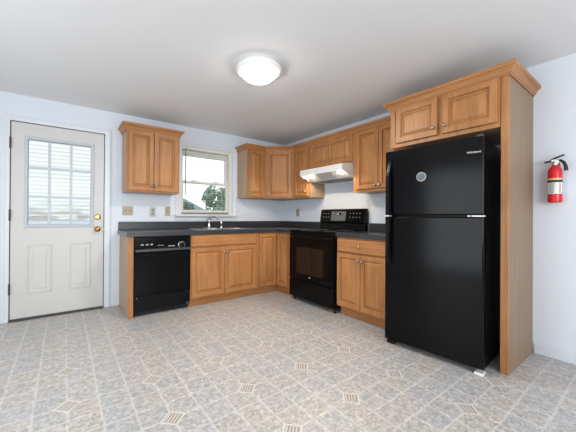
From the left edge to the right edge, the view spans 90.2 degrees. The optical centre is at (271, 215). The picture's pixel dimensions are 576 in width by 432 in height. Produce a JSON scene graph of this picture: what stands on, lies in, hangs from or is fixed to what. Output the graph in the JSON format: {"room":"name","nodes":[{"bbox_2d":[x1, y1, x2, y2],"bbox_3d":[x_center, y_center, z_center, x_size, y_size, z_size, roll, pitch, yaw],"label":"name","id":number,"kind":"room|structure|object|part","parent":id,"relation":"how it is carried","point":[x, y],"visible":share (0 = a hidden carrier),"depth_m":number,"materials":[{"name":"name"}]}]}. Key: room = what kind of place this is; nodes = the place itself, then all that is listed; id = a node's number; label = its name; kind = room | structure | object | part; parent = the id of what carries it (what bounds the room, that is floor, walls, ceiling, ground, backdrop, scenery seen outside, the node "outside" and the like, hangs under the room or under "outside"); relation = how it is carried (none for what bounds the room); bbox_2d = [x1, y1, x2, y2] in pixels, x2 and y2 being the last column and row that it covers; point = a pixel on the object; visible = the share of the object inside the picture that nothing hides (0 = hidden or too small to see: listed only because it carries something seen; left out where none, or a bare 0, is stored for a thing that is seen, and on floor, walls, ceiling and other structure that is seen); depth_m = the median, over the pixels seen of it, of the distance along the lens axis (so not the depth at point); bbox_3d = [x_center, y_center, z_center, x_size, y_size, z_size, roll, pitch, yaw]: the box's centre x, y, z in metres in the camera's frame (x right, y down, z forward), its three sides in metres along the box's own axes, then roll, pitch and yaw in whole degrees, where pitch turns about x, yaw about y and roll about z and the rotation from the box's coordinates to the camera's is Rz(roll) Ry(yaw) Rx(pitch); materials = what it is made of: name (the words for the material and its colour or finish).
{"room":"kitchen","nodes":[
{"label":"kitchen","id":0,"kind":"room"},
{"bbox_2d":[0,91,283,321],"bbox_3d":[-1.801,-0.076,3.601,4.900,2.328,0.130,1,0,-36],"label":"wall","id":1,"kind":"structure","parent":0,"point":[10,103],"depth_m":3.47,"materials":[{"name":"white paint"}]},
{"bbox_2d":[0,113,110,323],"bbox_3d":[-2.310,0.028,3.142,0.948,2.107,0.018,1,0,-36],"label":"trim","id":2,"kind":"structure","parent":1,"relation":"attached to","point":[6,117],"depth_m":2.90,"materials":[{"name":"white wood"}]},
{"bbox_2d":[8,121,104,322],"bbox_3d":[-2.335,0.055,3.174,0.846,2.055,0.197,1,0,-36],"label":"door","id":3,"kind":"structure","parent":1,"relation":"in","point":[55,269],"depth_m":3.10,"materials":[{"name":"white painted metal"},{"name":"glass"},{"name":"brass"}]},
{"bbox_3d":[-2.463,0.561,3.047,0.212,0.516,0.010,1,0,-36],"label":"embossed panel","id":4,"kind":"part","parent":3,"relation":"part of","materials":[{"name":"grey"}]},
{"bbox_3d":[-2.317,-0.350,3.163,0.618,0.958,0.043,1,0,-36],"label":"window moulding","id":5,"kind":"part","parent":3,"relation":"part of","materials":[{"name":"grey plastic"}]},
{"bbox_3d":[-2.173,0.564,3.257,0.208,0.516,0.010,1,0,-36],"label":"embossed panel","id":6,"kind":"part","parent":3,"relation":"part of","materials":[{"name":"grey"}]},
{"bbox_3d":[-2.015,0.156,3.328,0.066,0.066,0.071,1,0,-36],"label":"knob","id":7,"kind":"part","parent":3,"relation":"part of","materials":[{"name":"brown metal"}]},
{"bbox_2d":[122,206,132,214],"bbox_3d":[-1.767,-0.062,3.533,0.120,0.112,0.019,1,0,-36],"label":"light switch","id":8,"kind":"object","parent":1,"relation":"attached to","point":[126,210],"visible":1,"depth_m":3.54,"materials":[{"name":"beige plastic"}]},
{"bbox_2d":[118,121,184,194],"bbox_3d":[-1.475,-0.667,3.535,0.699,0.783,0.355,1,0,-36],"label":"upper cabinet","id":9,"kind":"object","parent":1,"relation":"attached to","point":[150,154],"visible":1,"depth_m":3.40,"materials":[{"name":"wood"}]},
{"bbox_3d":[-1.513,-0.638,3.339,0.276,0.689,0.020,1,0,-36],"label":"door","id":10,"kind":"part","parent":9,"relation":"part of","materials":[{"name":"brown wood"}]},
{"bbox_3d":[-1.473,-1.021,3.537,0.699,0.076,0.351,1,0,-36],"label":"crown moulding","id":11,"kind":"part","parent":9,"relation":"part of","materials":[{"name":"brown wood"}]},
{"bbox_3d":[-1.407,-0.643,3.440,0.602,0.735,0.019,1,0,-36],"label":"frame","id":12,"kind":"part","parent":9,"relation":"part of","materials":[{"name":"brown wood"}]},
{"bbox_3d":[-1.281,-0.636,3.506,0.284,0.689,0.020,1,0,-36],"label":"door","id":13,"kind":"part","parent":9,"relation":"part of","materials":[{"name":"brown wood"}]},
{"bbox_2d":[150,207,155,216],"bbox_3d":[-1.533,-0.050,3.708,0.074,0.128,0.009,1,0,-36],"label":"outlet","id":14,"kind":"object","parent":1,"relation":"attached to","point":[152,209],"visible":1,"depth_m":3.71,"materials":[{"name":"grey plastic"}]},
{"bbox_2d":[165,207,169,215],"bbox_3d":[-1.376,-0.059,3.815,0.068,0.124,0.019,1,0,-36],"label":"light switch","id":15,"kind":"object","parent":1,"relation":"attached to","point":[167,209],"visible":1,"depth_m":3.82,"materials":[{"name":"beige plastic"}]},
{"bbox_2d":[175,140,236,214],"bbox_3d":[-0.917,-0.520,4.146,0.933,1.018,0.018,1,0,-36],"label":"trim","id":16,"kind":"structure","parent":1,"relation":"attached to","point":[181,142],"depth_m":4.25,"materials":[{"name":"white wood"}]},
{"bbox_2d":[175,148,237,219],"bbox_3d":[-0.940,-0.450,4.178,0.943,1.029,0.182,1,0,-36],"label":"window","id":17,"kind":"structure","parent":1,"relation":"in","point":[228,191],"depth_m":4.22,"materials":[{"name":"white plastic"}]},
{"bbox_3d":[-0.984,-0.687,4.221,0.721,0.460,0.030,1,0,-36],"label":"sash","id":18,"kind":"part","parent":17,"relation":"part of","materials":[{"name":"white plastic"}]},
{"bbox_3d":[-0.961,-0.268,4.185,0.721,0.468,0.038,1,0,-36],"label":"sash","id":19,"kind":"part","parent":17,"relation":"part of","materials":[{"name":"white plastic"}]},
{"bbox_2d":[180,145,231,213],"bbox_3d":[-0.927,-0.495,4.159,0.803,0.936,0.055,1,0,-36],"label":"window blind","id":20,"kind":"object","parent":17,"relation":"attached to","point":[181,146],"visible":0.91,"depth_m":4.14,"materials":[{"name":"white plastic"}]},
{"bbox_3d":[-0.945,-0.034,4.160,0.715,0.014,0.022,1,0,-36],"label":"rail","id":21,"kind":"part","parent":20,"relation":"part of","materials":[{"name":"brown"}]},
{"bbox_3d":[-0.916,0.024,4.140,0.943,0.082,0.092,1,0,-36],"label":"sill","id":22,"kind":"part","parent":17,"relation":"part of","materials":[{"name":"white wood"}]},
{"bbox_2d":[118,221,320,229],"bbox_3d":[-0.536,0.132,3.839,2.564,0.100,0.962,1,0,-36],"label":"backsplash","id":23,"kind":"structure","parent":1,"relation":"attached to","point":[159,224],"depth_m":4.17,"materials":[{"name":"laminate"}]},
{"bbox_2d":[237,149,264,198],"bbox_3d":[-0.293,-0.633,4.388,0.307,0.735,0.355,1,0,-36],"label":"upper cabinet","id":24,"kind":"object","parent":1,"relation":"attached to","point":[251,163],"visible":1,"depth_m":4.28,"materials":[{"name":"wood"}]},
{"bbox_3d":[-0.225,-0.633,4.293,0.307,0.735,0.019,1,0,-36],"label":"frame","id":25,"kind":"part","parent":24,"relation":"part of","materials":[{"name":"brown wood"}]},
{"bbox_3d":[-0.221,-0.630,4.271,0.250,0.695,0.020,1,0,-36],"label":"door","id":26,"kind":"part","parent":24,"relation":"part of","materials":[{"name":"brown wood"}]},
{"bbox_2d":[235,115,390,152],"bbox_3d":[0.532,-1.007,3.811,2.465,0.076,0.560,0,0,37],"label":"crown molding","id":27,"kind":"structure","parent":24,"relation":"attached to","point":[382,121],"depth_m":3.81,"materials":[{"name":"brown wood"}]},
{"bbox_2d":[258,151,302,200],"bbox_3d":[0.155,-0.629,4.551,0.620,0.735,0.614,1,0,-36],"label":"upper cabinet","id":28,"kind":"object","parent":1,"relation":"attached to","point":[279,165],"visible":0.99,"depth_m":4.33,"materials":[{"name":"wood"}]},
{"bbox_3d":[0.124,-0.630,4.347,0.434,0.735,0.013,0,0,9],"label":"frame","id":29,"kind":"part","parent":28,"relation":"part of","materials":[{"name":"brown wood"}]},
{"bbox_3d":[0.121,-0.627,4.330,0.378,0.695,0.019,0,0,9],"label":"door","id":30,"kind":"part","parent":28,"relation":"part of","materials":[{"name":"brown wood"}]},
{"bbox_2d":[0,285,575,431],"bbox_3d":[-0.024,1.141,1.123,4.900,0.100,6.230,1,0,-36],"label":"floor","id":31,"kind":"structure","parent":0,"point":[274,361],"depth_m":1.93,"materials":[{"name":"tile"}]},
{"bbox_2d":[119,235,133,319],"bbox_3d":[-1.649,0.654,3.254,0.048,0.866,0.608,1,0,-36],"label":"end panel","id":32,"kind":"object","parent":31,"relation":"on","point":[126,259],"visible":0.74,"depth_m":3.08,"materials":[{"name":"laminate"}]},
{"bbox_3d":[-1.664,0.654,3.257,0.026,0.866,0.586,1,0,-36],"label":"panel","id":33,"kind":"part","parent":32,"relation":"part of","materials":[{"name":"laminate"}]},
{"bbox_2d":[133,235,190,315],"bbox_3d":[-1.358,0.653,3.419,0.606,0.850,0.625,1,0,-36],"label":"dishwasher","id":34,"kind":"object","parent":31,"relation":"on","point":[161,267],"visible":1,"depth_m":3.18,"materials":[{"name":"black metal"}]},
{"bbox_3d":[-1.238,1.035,3.247,0.590,0.086,0.015,1,0,-36],"label":"toe panel","id":35,"kind":"part","parent":34,"relation":"part of","materials":[{"name":"black"}]},
{"bbox_3d":[-1.212,0.949,3.212,0.604,0.162,0.020,1,0,-36],"label":"panel","id":36,"kind":"part","parent":34,"relation":"part of","materials":[{"name":"black"}]},
{"bbox_3d":[-1.205,0.629,3.207,0.606,0.466,0.036,1,0,-36],"label":"door","id":37,"kind":"part","parent":34,"relation":"part of","materials":[{"name":"black metal"}]},
{"bbox_3d":[-1.200,0.312,3.203,0.606,0.156,0.048,1,0,-36],"label":"control panel","id":38,"kind":"part","parent":34,"relation":"part of","materials":[{"name":"black plastic"}]},
{"bbox_2d":[188,233,258,306],"bbox_3d":[-0.727,0.662,3.888,0.958,0.866,0.660,1,0,-36],"label":"base cabinet","id":39,"kind":"object","parent":31,"relation":"on","point":[222,266],"visible":0.95,"depth_m":3.62,"materials":[{"name":"wood"}]},
{"bbox_3d":[-0.763,0.683,3.506,0.422,0.582,0.020,1,0,-36],"label":"door","id":40,"kind":"part","parent":39,"relation":"part of","materials":[{"name":"brown wood"}]},
{"bbox_3d":[-0.569,0.307,3.645,0.894,0.129,0.020,1,0,-36],"label":"drawer","id":41,"kind":"part","parent":39,"relation":"part of","materials":[{"name":"brown wood"}]},
{"bbox_3d":[-0.398,0.686,3.769,0.466,0.582,0.020,1,0,-36],"label":"door","id":42,"kind":"part","parent":39,"relation":"part of","materials":[{"name":"brown wood"}]},
{"bbox_2d":[256,232,295,297],"bbox_3d":[0.126,0.669,4.317,0.923,0.866,0.962,1,0,-36],"label":"base cabinet","id":43,"kind":"object","parent":31,"relation":"on","point":[274,247],"visible":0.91,"depth_m":4.01,"materials":[{"name":"wood"}]},
{"bbox_2d":[117,221,320,236],"bbox_3d":[-0.539,0.156,3.837,2.571,0.148,0.962,1,0,-36],"label":"countertop","id":44,"kind":"structure","parent":43,"relation":"on","point":[159,228],"depth_m":3.85,"materials":[{"name":"laminate"}]},
{"bbox_2d":[207,215,218,227],"bbox_3d":[-0.840,0.083,3.998,0.205,0.184,0.198,1,0,-36],"label":"faucet","id":45,"kind":"object","parent":44,"relation":"on","point":[217,218],"visible":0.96,"depth_m":4.02,"materials":[{"name":"silver metal"}]},
{"bbox_2d":[183,227,251,229],"bbox_3d":[-0.709,0.266,3.912,0.830,0.179,0.505,1,0,-36],"label":"sink","id":46,"kind":"object","parent":44,"relation":"in","point":[234,228],"visible":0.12,"depth_m":3.96,"materials":[{"name":"silver metal"}]},
{"bbox_3d":[-0.855,0.265,3.779,0.368,0.178,0.390,1,0,-36],"label":"bowl","id":47,"kind":"part","parent":46,"relation":"part of","materials":[{"name":"silver metal"}]},
{"bbox_3d":[-0.046,0.617,4.023,0.282,0.726,0.020,1,0,-36],"label":"door","id":48,"kind":"part","parent":43,"relation":"part of","materials":[{"name":"brown wood"}]},
{"bbox_3d":[0.057,0.618,3.910,0.334,0.766,0.365,1,0,-36],"label":"frame","id":49,"kind":"part","parent":43,"relation":"part of","materials":[{"name":"brown wood"}]},
{"bbox_3d":[0.156,0.618,4.007,0.020,0.726,0.232,1,0,-36],"label":"door","id":50,"kind":"part","parent":43,"relation":"part of","materials":[{"name":"brown wood"}]},
{"bbox_2d":[289,209,367,312],"bbox_3d":[0.701,0.506,3.664,0.699,1.194,0.764,1,0,-36],"label":"range","id":51,"kind":"object","parent":31,"relation":"on","point":[313,252],"visible":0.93,"depth_m":3.52,"materials":[{"name":"black enamelled metal"},{"name":"glass"},{"name":"black plastic"}]},
{"bbox_3d":[0.447,0.265,3.480,0.068,0.029,0.689,1,0,-36],"label":"handle","id":52,"kind":"part","parent":51,"relation":"part of","materials":[{"name":"black"}]},
{"bbox_3d":[0.478,0.925,3.503,0.037,0.214,0.756,1,0,-36],"label":"storage drawer","id":53,"kind":"part","parent":51,"relation":"part of","materials":[{"name":"black metal"}]},
{"bbox_3d":[0.482,0.521,3.506,0.035,0.578,0.756,1,0,-36],"label":"oven door","id":54,"kind":"part","parent":51,"relation":"part of","materials":[{"name":"black glass"}]},
{"bbox_2d":[290,229,361,233],"bbox_3d":[0.726,0.195,3.682,0.633,0.020,0.764,1,0,-36],"label":"cooktop","id":55,"kind":"object","parent":51,"relation":"in","point":[295,231],"depth_m":3.59,"materials":[{"name":"black glass"}]},
{"bbox_3d":[0.907,0.006,3.866,0.023,0.124,0.250,1,0,-36],"label":"display panel","id":56,"kind":"part","parent":51,"relation":"part of","materials":[{"name":"black plastic"}]},
{"bbox_2d":[337,237,384,327],"bbox_3d":[1.154,0.672,3.116,0.660,0.866,0.638,1,0,-36],"label":"base cabinet","id":57,"kind":"object","parent":31,"relation":"on","point":[360,262],"visible":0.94,"depth_m":2.93,"materials":[{"name":"wood"}]},
{"bbox_3d":[0.828,0.698,3.075,0.020,0.578,0.306,1,0,-36],"label":"door","id":58,"kind":"part","parent":57,"relation":"part of","materials":[{"name":"brown wood"}]},
{"bbox_2d":[336,223,384,240],"bbox_3d":[1.166,0.165,3.128,0.636,0.148,0.642,1,0,-36],"label":"countertop","id":59,"kind":"structure","parent":57,"relation":"on","point":[376,231],"depth_m":3.09,"materials":[{"name":"laminate"}]},
{"bbox_3d":[0.920,0.324,2.952,0.020,0.134,0.612,1,0,-36],"label":"drawer","id":60,"kind":"part","parent":57,"relation":"part of","materials":[{"name":"brown wood"}]},
{"bbox_3d":[1.008,0.698,2.825,0.020,0.578,0.301,1,0,-36],"label":"door","id":61,"kind":"part","parent":57,"relation":"part of","materials":[{"name":"brown wood"}]},
{"bbox_2d":[385,134,500,376],"bbox_3d":[1.469,0.270,2.441,0.772,1.668,0.706,1,0,-41],"label":"refrigerator","id":62,"kind":"object","parent":31,"relation":"on","point":[443,230],"visible":1,"depth_m":2.16,"materials":[{"name":"black metal"}]},
{"bbox_3d":[0.996,0.212,2.434,0.052,0.398,0.044,1,0,-41],"label":"door handle","id":63,"kind":"part","parent":62,"relation":"part of","materials":[{"name":"black plastic"}]},
{"bbox_3d":[0.999,-0.237,2.436,0.052,0.453,0.044,1,0,-41],"label":"door handle","id":64,"kind":"part","parent":62,"relation":"part of","materials":[{"name":"black plastic"}]},
{"bbox_2d":[416,172,425,180],"bbox_3d":[1.184,-0.307,2.261,0.004,0.072,0.072,1,0,-41],"label":"magnet","id":65,"kind":"object","parent":62,"relation":"attached to","point":[421,176],"visible":1,"depth_m":2.26,"materials":[{"name":"grey plastic"}]},
{"bbox_3d":[1.241,0.534,2.241,0.066,1.051,0.705,1,0,-41],"label":"fridge door","id":66,"kind":"part","parent":62,"relation":"part of","materials":[{"name":"black metal"}]},
{"bbox_3d":[1.246,-0.277,2.243,0.066,0.546,0.705,1,0,-41],"label":"freezer door","id":67,"kind":"part","parent":62,"relation":"part of","materials":[{"name":"black metal"}]},
{"bbox_2d":[500,75,532,375],"bbox_3d":[1.870,0.056,2.171,0.614,2.100,0.044,1,0,-36],"label":"end panel","id":68,"kind":"object","parent":31,"relation":"on","point":[516,245],"visible":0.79,"depth_m":2.08,"materials":[{"name":"brown wood"}]},
{"bbox_2d":[0,0,575,144],"bbox_3d":[0.029,-1.287,1.079,5.160,0.100,6.360,1,0,-36],"label":"ceiling","id":69,"kind":"structure","parent":0,"point":[167,61],"depth_m":2.15,"materials":[{"name":"white paint"}]},
{"bbox_2d":[236,55,281,84],"bbox_3d":[-0.102,-1.170,2.371,0.380,0.125,0.380,1,0,-36],"label":"ceiling light","id":70,"kind":"object","parent":69,"relation":"attached to","point":[259,70],"visible":1,"depth_m":2.28,"materials":[{"name":"white glass"}]},
{"bbox_3d":[-0.103,-1.154,2.371,0.310,0.092,0.310,1,0,-36],"label":"lamp shade","id":71,"kind":"part","parent":70,"relation":"part of","materials":[{"name":"white glass"}]},
{"bbox_2d":[284,53,575,353],"bbox_3d":[2.023,-0.055,2.599,0.130,2.328,6.230,1,0,-36],"label":"wall","id":72,"kind":"structure","parent":0,"point":[554,104],"depth_m":2.26,"materials":[{"name":"white paint"}]},
{"bbox_2d":[294,147,324,198],"bbox_3d":[0.543,-0.628,4.240,0.355,0.735,0.342,1,0,-36],"label":"upper cabinet","id":73,"kind":"object","parent":72,"relation":"attached to","point":[303,189],"visible":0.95,"depth_m":4.14,"materials":[{"name":"wood"}]},
{"bbox_3d":[0.437,-0.627,4.154,0.020,0.692,0.286,1,0,-36],"label":"door","id":74,"kind":"part","parent":73,"relation":"part of","materials":[{"name":"brown wood"}]},
{"bbox_3d":[0.449,-0.629,4.172,0.019,0.735,0.342,1,0,-36],"label":"frame","id":75,"kind":"part","parent":73,"relation":"part of","materials":[{"name":"brown wood"}]},
{"bbox_2d":[300,162,353,183],"bbox_3d":[0.807,-0.550,3.749,0.497,0.177,0.726,1,0,-36],"label":"range hood","id":76,"kind":"object","parent":72,"relation":"attached to","point":[341,172],"visible":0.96,"depth_m":3.60,"materials":[{"name":"white metal"}]},
{"bbox_3d":[0.711,-0.512,3.679,0.152,0.090,0.714,1,0,-36],"label":"light panel","id":77,"kind":"part","parent":76,"relation":"part of","materials":[{"name":"white metal"}]},
{"bbox_3d":[0.887,-0.468,3.807,0.294,0.005,0.714,1,0,-36],"label":"panel","id":78,"kind":"part","parent":76,"relation":"part of","materials":[{"name":"white metal"}]},
{"bbox_3d":[1.018,-0.552,3.457,0.497,0.174,0.006,1,0,-36],"label":"panel","id":79,"kind":"part","parent":76,"relation":"part of","materials":[{"name":"white metal"}]},
{"bbox_2d":[310,134,353,168],"bbox_3d":[0.866,-0.817,3.795,0.355,0.355,0.752,1,0,-36],"label":"upper cabinet","id":80,"kind":"object","parent":72,"relation":"attached to","point":[338,150],"visible":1,"depth_m":3.66,"materials":[{"name":"wood"}]},
{"bbox_3d":[0.647,-0.815,3.865,0.020,0.318,0.339,1,0,-36],"label":"door","id":81,"kind":"part","parent":80,"relation":"part of","materials":[{"name":"brown wood"}]},
{"bbox_3d":[0.859,-0.815,3.572,0.020,0.318,0.372,1,0,-36],"label":"door","id":82,"kind":"part","parent":80,"relation":"part of","materials":[{"name":"brown wood"}]},
{"bbox_2d":[354,123,395,193],"bbox_3d":[1.279,-0.632,3.220,0.355,0.723,0.658,1,0,-36],"label":"upper cabinet","id":83,"kind":"object","parent":72,"relation":"attached to","point":[371,146],"visible":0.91,"depth_m":3.20,"materials":[{"name":"wood"}]},
{"bbox_3d":[1.089,-0.639,3.251,0.020,0.674,0.286,1,0,-36],"label":"door","id":84,"kind":"part","parent":83,"relation":"part of","materials":[{"name":"brown wood"}]},
{"bbox_3d":[1.185,-0.633,3.152,0.019,0.723,0.658,1,0,-36],"label":"frame","id":85,"kind":"part","parent":83,"relation":"part of","materials":[{"name":"brown wood"}]},
{"bbox_3d":[1.257,-0.639,3.018,0.020,0.674,0.279,1,0,-36],"label":"door","id":86,"kind":"part","parent":83,"relation":"part of","materials":[{"name":"brown wood"}]},
{"bbox_2d":[369,223,384,231],"bbox_3d":[1.416,0.143,3.308,0.020,0.100,0.642,1,0,-36],"label":"backsplash","id":87,"kind":"structure","parent":72,"relation":"attached to","point":[378,227],"depth_m":3.47,"materials":[{"name":"laminate"}]},
{"bbox_2d":[383,58,540,150],"bbox_3d":[1.609,-0.836,2.500,0.665,0.424,0.980,1,0,-36],"label":"upper cabinet","id":88,"kind":"object","parent":72,"relation":"attached to","point":[468,106],"visible":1,"depth_m":2.25,"materials":[{"name":"wood"}]},
{"bbox_3d":[1.256,-0.816,2.491,0.020,0.311,0.358,1,0,-36],"label":"door","id":89,"kind":"part","parent":88,"relation":"part of","materials":[{"name":"brown wood"}]},
{"bbox_3d":[1.375,-0.811,2.360,0.019,0.370,0.836,1,0,-36],"label":"frame","id":90,"kind":"part","parent":88,"relation":"part of","materials":[{"name":"brown wood"}]},
{"bbox_3d":[1.612,-1.010,2.502,0.661,0.076,0.980,1,0,-36],"label":"crown moulding","id":91,"kind":"part","parent":88,"relation":"part of","materials":[{"name":"brown wood"}]},
{"bbox_3d":[1.489,-0.816,2.168,0.020,0.311,0.363,1,0,-36],"label":"door","id":92,"kind":"part","parent":88,"relation":"part of","materials":[{"name":"brown wood"}]},
{"bbox_2d":[534,343,575,364],"bbox_3d":[2.954,1.071,1.174,0.012,0.078,2.823,1,0,-36],"label":"baseboard","id":93,"kind":"structure","parent":72,"relation":"attached to","point":[568,357],"depth_m":2.21,"materials":[{"name":"white wood"}]},
{"bbox_2d":[544,154,568,202],"bbox_3d":[2.174,-0.281,2.178,0.102,0.364,0.121,0,0,2],"label":"fire extinguisher","id":94,"kind":"object","parent":72,"relation":"attached to","point":[555,172],"visible":1,"depth_m":2.16,"materials":[{"name":"red paint"}]},
{"label":"outside","id":95,"kind":"structure","parent":0,"visible":0},
{"bbox_3d":[-10.971,1.650,24.745,55.000,0.100,44.850,1,0,-36],"label":"ground","id":96,"kind":"structure","parent":95,"visible":0},
{"bbox_2d":[28,140,90,223],"bbox_3d":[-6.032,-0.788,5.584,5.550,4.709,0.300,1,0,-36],"label":"window","id":97,"kind":"structure","parent":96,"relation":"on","point":[38,150],"depth_m":6.38,"materials":[{"name":"glass"}]},
{"bbox_2d":[183,201,194,209],"bbox_3d":[-5.344,0.159,16.227,2.086,2.908,1.854,1,0,-36],"label":"tree","id":98,"kind":"object","parent":96,"relation":"on","point":[186,205],"visible":0.14,"depth_m":15.90,"materials":[{"name":"green plant"}]},
{"bbox_2d":[183,198,202,209],"bbox_3d":[-10.463,-0.446,25.263,8.800,4.099,5.400,1,0,-36],"label":"house","id":99,"kind":"structure","parent":96,"relation":"on","point":[196,207],"depth_m":24.77,"materials":[{"name":"grey"}]},
{"bbox_2d":[201,185,224,210],"bbox_3d":[-3.090,-0.131,17.391,2.289,3.522,2.334,1,0,-36],"label":"tree","id":100,"kind":"object","parent":96,"relation":"on","point":[210,197],"visible":0.53,"depth_m":16.88,"materials":[{"name":"green plant"}]}
]}

